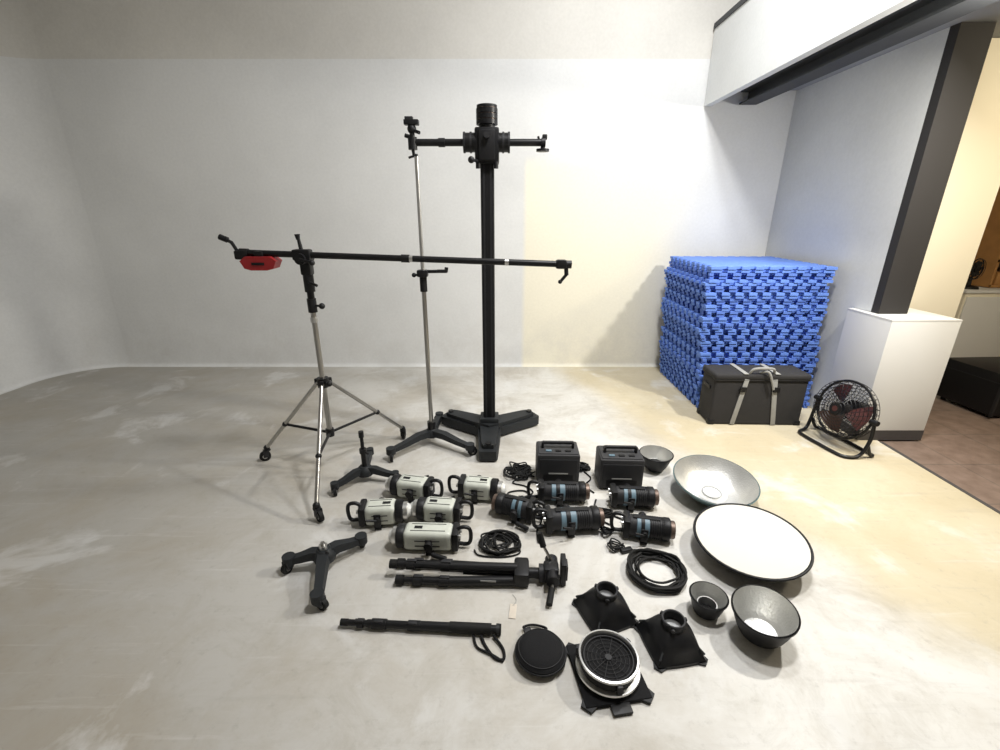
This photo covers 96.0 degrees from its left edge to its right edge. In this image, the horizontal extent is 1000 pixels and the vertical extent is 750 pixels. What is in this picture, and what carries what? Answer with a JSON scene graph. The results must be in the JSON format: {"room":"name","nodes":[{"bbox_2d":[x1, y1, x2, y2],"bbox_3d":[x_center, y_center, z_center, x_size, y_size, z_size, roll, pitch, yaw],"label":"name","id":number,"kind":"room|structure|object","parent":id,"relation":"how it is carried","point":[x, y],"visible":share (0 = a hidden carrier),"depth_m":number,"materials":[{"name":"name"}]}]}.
{"room":"studio","nodes":[
{"label":"studio","id":0,"kind":"room"},
{"bbox_2d":[0,0,129,394],"bbox_3d":[-4.453,-0.905,0.902,0.606,4.299,7.306,0,20,0],"label":"wall","id":1,"kind":"structure","parent":0,"point":[58,317],"depth_m":4.41,"materials":[{"name":"white paint"}]},
{"bbox_2d":[25,0,739,58],"bbox_3d":[1.075,-3.509,3.849,10.450,1.370,0.006,0,20,0],"label":"ceiling","id":2,"kind":"structure","parent":0,"point":[63,29],"depth_m":4.00,"materials":[{"name":"paint"}]},
{"bbox_2d":[704,0,999,105],"bbox_3d":[2.380,-1.575,0.638,0.980,0.640,7.300,0,20,0],"label":"bulkhead","id":3,"kind":"object","parent":2,"relation":"attached to","point":[754,40],"depth_m":3.10,"materials":[{"name":"white paint"}]},
{"bbox_2d":[42,59,796,366],"bbox_3d":[-0.655,-1.477,4.548,6.990,2.929,0.040,0,20,0],"label":"wall","id":4,"kind":"structure","parent":0,"point":[169,157],"depth_m":4.45,"materials":[{"name":"white paint"}]},
{"bbox_2d":[0,367,999,749],"bbox_3d":[0.725,0.984,2.155,11.150,0.100,8.600,0,20,0],"label":"floor","id":5,"kind":"structure","parent":0,"point":[147,603],"depth_m":2.10,"materials":[{"name":"beige concrete"}]},
{"bbox_2d":[280,531,367,610],"bbox_3d":[-0.850,0.876,2.102,0.359,0.140,0.442,0,20,0],"label":"stand base","id":6,"kind":"object","parent":5,"relation":"on","point":[322,555],"visible":1,"depth_m":2.12,"materials":[{"name":"grey metal"}]},
{"bbox_2d":[330,430,398,495],"bbox_3d":[-0.823,0.495,2.874,0.402,0.340,0.492,0,20,0],"label":"stand base","id":7,"kind":"object","parent":5,"relation":"on","point":[365,470],"visible":0.79,"depth_m":2.82,"materials":[{"name":"grey metal"}]},
{"bbox_2d":[346,497,411,529],"bbox_3d":[-0.660,0.747,2.452,0.341,0.139,0.216,5,20,13],"label":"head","id":8,"kind":"object","parent":5,"relation":"on","point":[382,511],"visible":0.99,"depth_m":2.42},
{"bbox_2d":[218,234,571,522],"bbox_3d":[-0.624,-0.092,2.789,1.881,1.502,0.897,-7,21,-19],"label":"stand","id":9,"kind":"object","parent":5,"relation":"on","point":[253,260],"visible":1,"depth_m":2.51,"materials":[{"name":"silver metal"}]},
{"bbox_2d":[385,474,443,502],"bbox_3d":[-0.507,0.661,2.695,0.354,0.139,0.214,10,22,26],"label":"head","id":10,"kind":"object","parent":5,"relation":"on","point":[411,487],"visible":0.91,"depth_m":2.64},
{"bbox_2d":[340,618,505,662],"bbox_3d":[-0.316,1.040,1.783,0.684,0.045,0.151,1,20,3],"label":"monopod","id":11,"kind":"object","parent":5,"relation":"on","point":[475,628],"visible":1,"depth_m":1.82,"materials":[{"name":"black metal"}]},
{"bbox_2d":[388,520,472,559],"bbox_3d":[-0.350,0.810,2.286,0.418,0.132,0.207,5,20,15],"label":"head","id":12,"kind":"object","parent":5,"relation":"on","point":[429,537],"visible":0.98,"depth_m":2.24},
{"bbox_2d":[386,154,477,461],"bbox_3d":[-0.470,-0.423,3.058,0.624,1.945,0.671,0,20,0],"label":"stand","id":13,"kind":"object","parent":5,"relation":"on","point":[432,431],"visible":1,"depth_m":3.12,"materials":[{"name":"grey metal"}]},
{"bbox_2d":[411,496,473,522],"bbox_3d":[-0.318,0.735,2.489,0.346,0.136,0.211,8,21,22],"label":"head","id":14,"kind":"object","parent":5,"relation":"on","point":[431,508],"visible":0.87,"depth_m":2.44},
{"bbox_2d":[403,103,548,460],"bbox_3d":[-0.139,-0.560,3.026,0.900,2.225,0.678,0,20,0],"label":"stand","id":15,"kind":"object","parent":5,"relation":"on","point":[486,141],"visible":0.99,"depth_m":2.98,"materials":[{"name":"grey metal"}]},
{"bbox_2d":[447,474,505,503],"bbox_3d":[-0.142,0.669,2.671,0.344,0.139,0.215,9,21,23],"label":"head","id":16,"kind":"object","parent":5,"relation":"on","point":[475,488],"visible":0.92,"depth_m":2.63},
{"bbox_2d":[389,532,567,606],"bbox_3d":[-0.104,0.862,2.039,0.825,0.204,0.258,1,20,3],"label":"tripod","id":17,"kind":"object","parent":5,"relation":"on","point":[518,573],"visible":1,"depth_m":2.06,"materials":[{"name":"black metal"}]},
{"bbox_2d":[474,529,521,557],"bbox_3d":[-0.012,0.857,2.304,0.244,0.038,0.186,0,20,0],"label":"cable coil","id":18,"kind":"object","parent":5,"relation":"on","point":[498,534],"visible":1,"depth_m":2.29,"materials":[{"name":"black rubber"}]},
{"bbox_2d":[509,594,516,618],"bbox_3d":[0.058,1.001,1.950,0.030,0.003,0.128,2,20,6],"label":"paper tag","id":19,"kind":"object","parent":5,"relation":"on","point":[513,607],"visible":1,"depth_m":1.92,"materials":[{"name":"paper"}]},
{"bbox_2d":[491,492,544,531],"bbox_3d":[0.108,0.730,2.512,0.306,0.132,0.204,14,24,34],"label":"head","id":20,"kind":"object","parent":5,"relation":"on","point":[516,507],"visible":0.98,"depth_m":2.47},
{"bbox_2d":[503,461,535,495],"bbox_3d":[0.127,0.658,2.862,0.211,0.037,0.399,0,20,0],"label":"cable coil","id":21,"kind":"object","parent":5,"relation":"on","point":[520,473],"visible":0.96,"depth_m":2.92,"materials":[{"name":"black rubber"}]},
{"bbox_2d":[514,624,566,676],"bbox_3d":[0.155,1.048,1.737,0.200,0.060,0.240,0,20,0],"label":"pouch","id":22,"kind":"object","parent":5,"relation":"on","point":[539,652],"visible":1,"depth_m":1.69,"materials":[{"name":"black fabric"}]},
{"bbox_2d":[535,440,579,481],"bbox_3d":[0.365,0.538,2.873,0.265,0.259,0.198,1,20,2],"label":"pack","id":23,"kind":"object","parent":5,"relation":"on","point":[554,460],"visible":0.84,"depth_m":2.79,"materials":[{"name":"grey plastic"}]},
{"bbox_2d":[527,478,589,506],"bbox_3d":[0.343,0.682,2.646,0.365,0.132,0.205,6,20,16],"label":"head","id":24,"kind":"object","parent":5,"relation":"on","point":[559,491],"visible":0.98,"depth_m":2.61},
{"bbox_2d":[507,490,624,551],"bbox_3d":[0.439,0.793,2.480,0.889,0.039,0.449,4,20,12],"label":"cables","id":25,"kind":"object","parent":5,"relation":"on","point":[605,530],"visible":0.48,"depth_m":2.40,"materials":[{"name":"black rubber"}]},
{"bbox_2d":[531,504,604,537],"bbox_3d":[0.363,0.767,2.397,0.384,0.139,0.214,3,20,10],"label":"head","id":26,"kind":"object","parent":5,"relation":"on","point":[566,518],"visible":1,"depth_m":2.36},
{"bbox_2d":[579,462,594,492],"bbox_3d":[0.554,0.648,2.886,0.098,0.039,0.327,0,20,0],"label":"cable coil","id":27,"kind":"object","parent":5,"relation":"on","point":[584,466],"visible":0.79,"depth_m":2.97,"materials":[{"name":"black rubber"}]},
{"bbox_2d":[572,581,638,632],"bbox_3d":[0.445,0.953,1.894,0.219,0.134,0.219,-7,21,-19],"label":"adapter","id":28,"kind":"object","parent":5,"relation":"on","point":[602,606],"visible":0.98,"depth_m":1.85,"materials":[{"name":"black fabric"}]},
{"bbox_2d":[566,629,654,716],"bbox_3d":[0.397,1.063,1.642,0.269,0.092,0.290,-3,20,-8],"label":"reflector","id":29,"kind":"object","parent":5,"relation":"on","point":[605,663],"visible":1,"depth_m":1.60,"materials":[{"name":"black metal"}]},
{"bbox_2d":[594,445,644,488],"bbox_3d":[0.745,0.558,2.817,0.265,0.259,0.198,1,20,2],"label":"pack","id":30,"kind":"object","parent":5,"relation":"on","point":[617,464],"visible":0.92,"depth_m":2.74,"materials":[{"name":"grey plastic"}]},
{"bbox_2d":[608,483,658,511],"bbox_3d":[0.772,0.699,2.613,0.282,0.122,0.220,2,20,5],"label":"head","id":31,"kind":"object","parent":5,"relation":"on","point":[627,495],"visible":1,"depth_m":2.56},
{"bbox_2d":[610,510,675,544],"bbox_3d":[0.743,0.788,2.346,0.325,0.132,0.205,11,22,27],"label":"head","id":32,"kind":"object","parent":5,"relation":"on","point":[641,525],"visible":1,"depth_m":2.31},
{"bbox_2d":[620,546,687,593],"bbox_3d":[0.737,0.912,2.136,0.282,0.049,0.296,0,20,0],"label":"cable coil","id":33,"kind":"object","parent":5,"relation":"on","point":[672,560],"visible":1,"depth_m":2.12,"materials":[{"name":"black rubber"}]},
{"bbox_2d":[639,445,673,472],"bbox_3d":[1.030,0.571,2.984,0.218,0.122,0.218,0,20,0],"label":"reflector","id":34,"kind":"object","parent":5,"relation":"on","point":[657,458],"visible":0.91,"depth_m":3.01,"materials":[{"name":"silver metal"}]},
{"bbox_2d":[634,609,707,672],"bbox_3d":[0.670,1.001,1.758,0.219,0.134,0.219,-3,20,-8],"label":"adapter","id":35,"kind":"object","parent":5,"relation":"on","point":[669,640],"visible":1,"depth_m":1.70,"materials":[{"name":"black fabric"}]},
{"bbox_2d":[689,581,728,619],"bbox_3d":[0.880,0.969,1.911,0.156,0.092,0.156,0,20,0],"label":"reflector","id":36,"kind":"object","parent":5,"relation":"on","point":[709,601],"visible":1,"depth_m":1.93,"materials":[{"name":"black metal"}]},
{"bbox_2d":[673,455,760,505],"bbox_3d":[1.280,0.659,2.689,0.477,0.150,0.474,4,20,11],"label":"dish","id":37,"kind":"object","parent":5,"relation":"on","point":[710,480],"visible":0.89,"depth_m":2.77,"materials":[{"name":"silver metal"}]},
{"bbox_2d":[659,256,837,407],"bbox_3d":[2.171,-0.444,4.204,1.072,1.211,1.019,0,20,0],"label":"mats","id":38,"kind":"object","parent":5,"relation":"on","point":[719,310],"visible":0.81,"depth_m":3.75,"materials":[{"name":"blue plastic"}]},
{"bbox_2d":[693,503,813,581],"bbox_3d":[1.224,0.836,2.213,0.520,0.135,0.519,4,20,12],"label":"dish","id":39,"kind":"object","parent":5,"relation":"on","point":[753,542],"visible":1,"depth_m":2.16,"materials":[{"name":"white plastic"}]},
{"bbox_2d":[696,363,811,425],"bbox_3d":[2.050,0.135,3.653,0.740,0.495,0.291,1,20,2],"label":"equipment case","id":40,"kind":"object","parent":5,"relation":"on","point":[732,394],"visible":1,"depth_m":3.57,"materials":[{"name":"black plastic"}]},
{"bbox_2d":[731,584,800,648],"bbox_3d":[1.040,0.979,1.786,0.239,0.151,0.240,-5,20,-14],"label":"reflector","id":41,"kind":"object","parent":5,"relation":"on","point":[765,617],"visible":1,"depth_m":1.83,"materials":[{"name":"silver metal"}]},
{"bbox_2d":[797,379,879,458],"bbox_3d":[2.498,0.276,3.263,0.342,0.489,0.500,-4,20,-10],"label":"floor fan","id":42,"kind":"object","parent":5,"relation":"on","point":[858,413],"visible":1,"depth_m":3.21,"materials":[{"name":"black paint"}]},
{"bbox_2d":[822,308,962,439],"bbox_3d":[2.930,-0.014,3.434,0.482,0.922,0.422,0,20,0],"label":"pedestal","id":43,"kind":"object","parent":5,"relation":"on","point":[903,359],"visible":0.9,"depth_m":3.25,"materials":[{"name":"white paint"}]},
{"bbox_2d":[871,22,996,313],"bbox_3d":[2.845,-1.282,2.999,0.210,1.753,0.070,0,20,0],"label":"column","id":44,"kind":"structure","parent":43,"relation":"on","point":[967,44],"depth_m":2.93,"materials":[{"name":"grey paint"}]},
{"bbox_2d":[880,442,999,513],"bbox_3d":[2.848,1.431,0.775,0.025,0.023,5.500,0,20,0],"label":"trim","id":45,"kind":"structure","parent":5,"relation":"on","point":[883,443],"depth_m":2.88,"materials":[{"name":"black metal"}]},
{"bbox_2d":[909,38,999,317],"bbox_3d":[3.215,-0.938,3.429,0.690,2.690,0.150,0,20,0],"label":"wall","id":46,"kind":"structure","parent":5,"relation":"on","point":[973,184],"depth_m":3.24,"materials":[{"name":"beige paint"}]},
{"bbox_2d":[936,357,999,417],"bbox_3d":[4.370,0.099,3.939,0.620,0.395,0.525,-1,20,-3],"label":"flight case","id":47,"kind":"object","parent":5,"relation":"on","point":[971,382],"visible":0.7,"depth_m":3.90,"materials":[{"name":"black plastic"}]},
{"bbox_2d":[950,285,999,356],"bbox_3d":[5.400,-0.538,5.000,1.240,0.880,0.558,0,20,0],"label":"storage cabinet","id":48,"kind":"object","parent":5,"relation":"on","point":[978,335],"visible":0.28,"depth_m":4.74,"materials":[{"name":"beige paint"}]},
{"bbox_2d":[964,258,985,289],"bbox_3d":[4.940,-1.061,4.694,0.200,0.310,0.179,4,20,10],"label":"desk fan","id":49,"kind":"object","parent":48,"relation":"on","point":[978,266],"visible":0.97,"depth_m":4.67,"materials":[{"name":"black plastic"}]},
{"bbox_2d":[967,187,999,286],"bbox_3d":[5.600,-1.496,4.722,0.905,1.095,0.340,0,20,0],"label":"wooden shelf","id":50,"kind":"object","parent":48,"relation":"on","point":[989,247],"visible":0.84,"depth_m":4.72,"materials":[{"name":"orange wood"}]},
{"bbox_2d":[765,26,950,410],"bbox_3d":[2.800,-1.129,3.945,0.120,2.678,1.610,0,20,0],"label":"wall","id":51,"kind":"structure","parent":0,"point":[854,133],"depth_m":3.53,"materials":[{"name":"paint"}]},
{"bbox_2d":[984,15,999,37],"bbox_3d":[4.530,-1.633,0.857,3.320,0.338,7.670,0,20,0],"label":"ceiling","id":52,"kind":"structure","parent":0,"point":[996,34],"depth_m":2.73,"materials":[{"name":"grey paint"}]},
{"bbox_2d":[739,0,998,104],"bbox_3d":[2.300,-1.340,0.722,0.160,0.115,7.300,0,20,0],"label":"steel beam","id":53,"kind":"structure","parent":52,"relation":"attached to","point":[918,17],"depth_m":2.79,"materials":[{"name":"black metal"}]}
]}

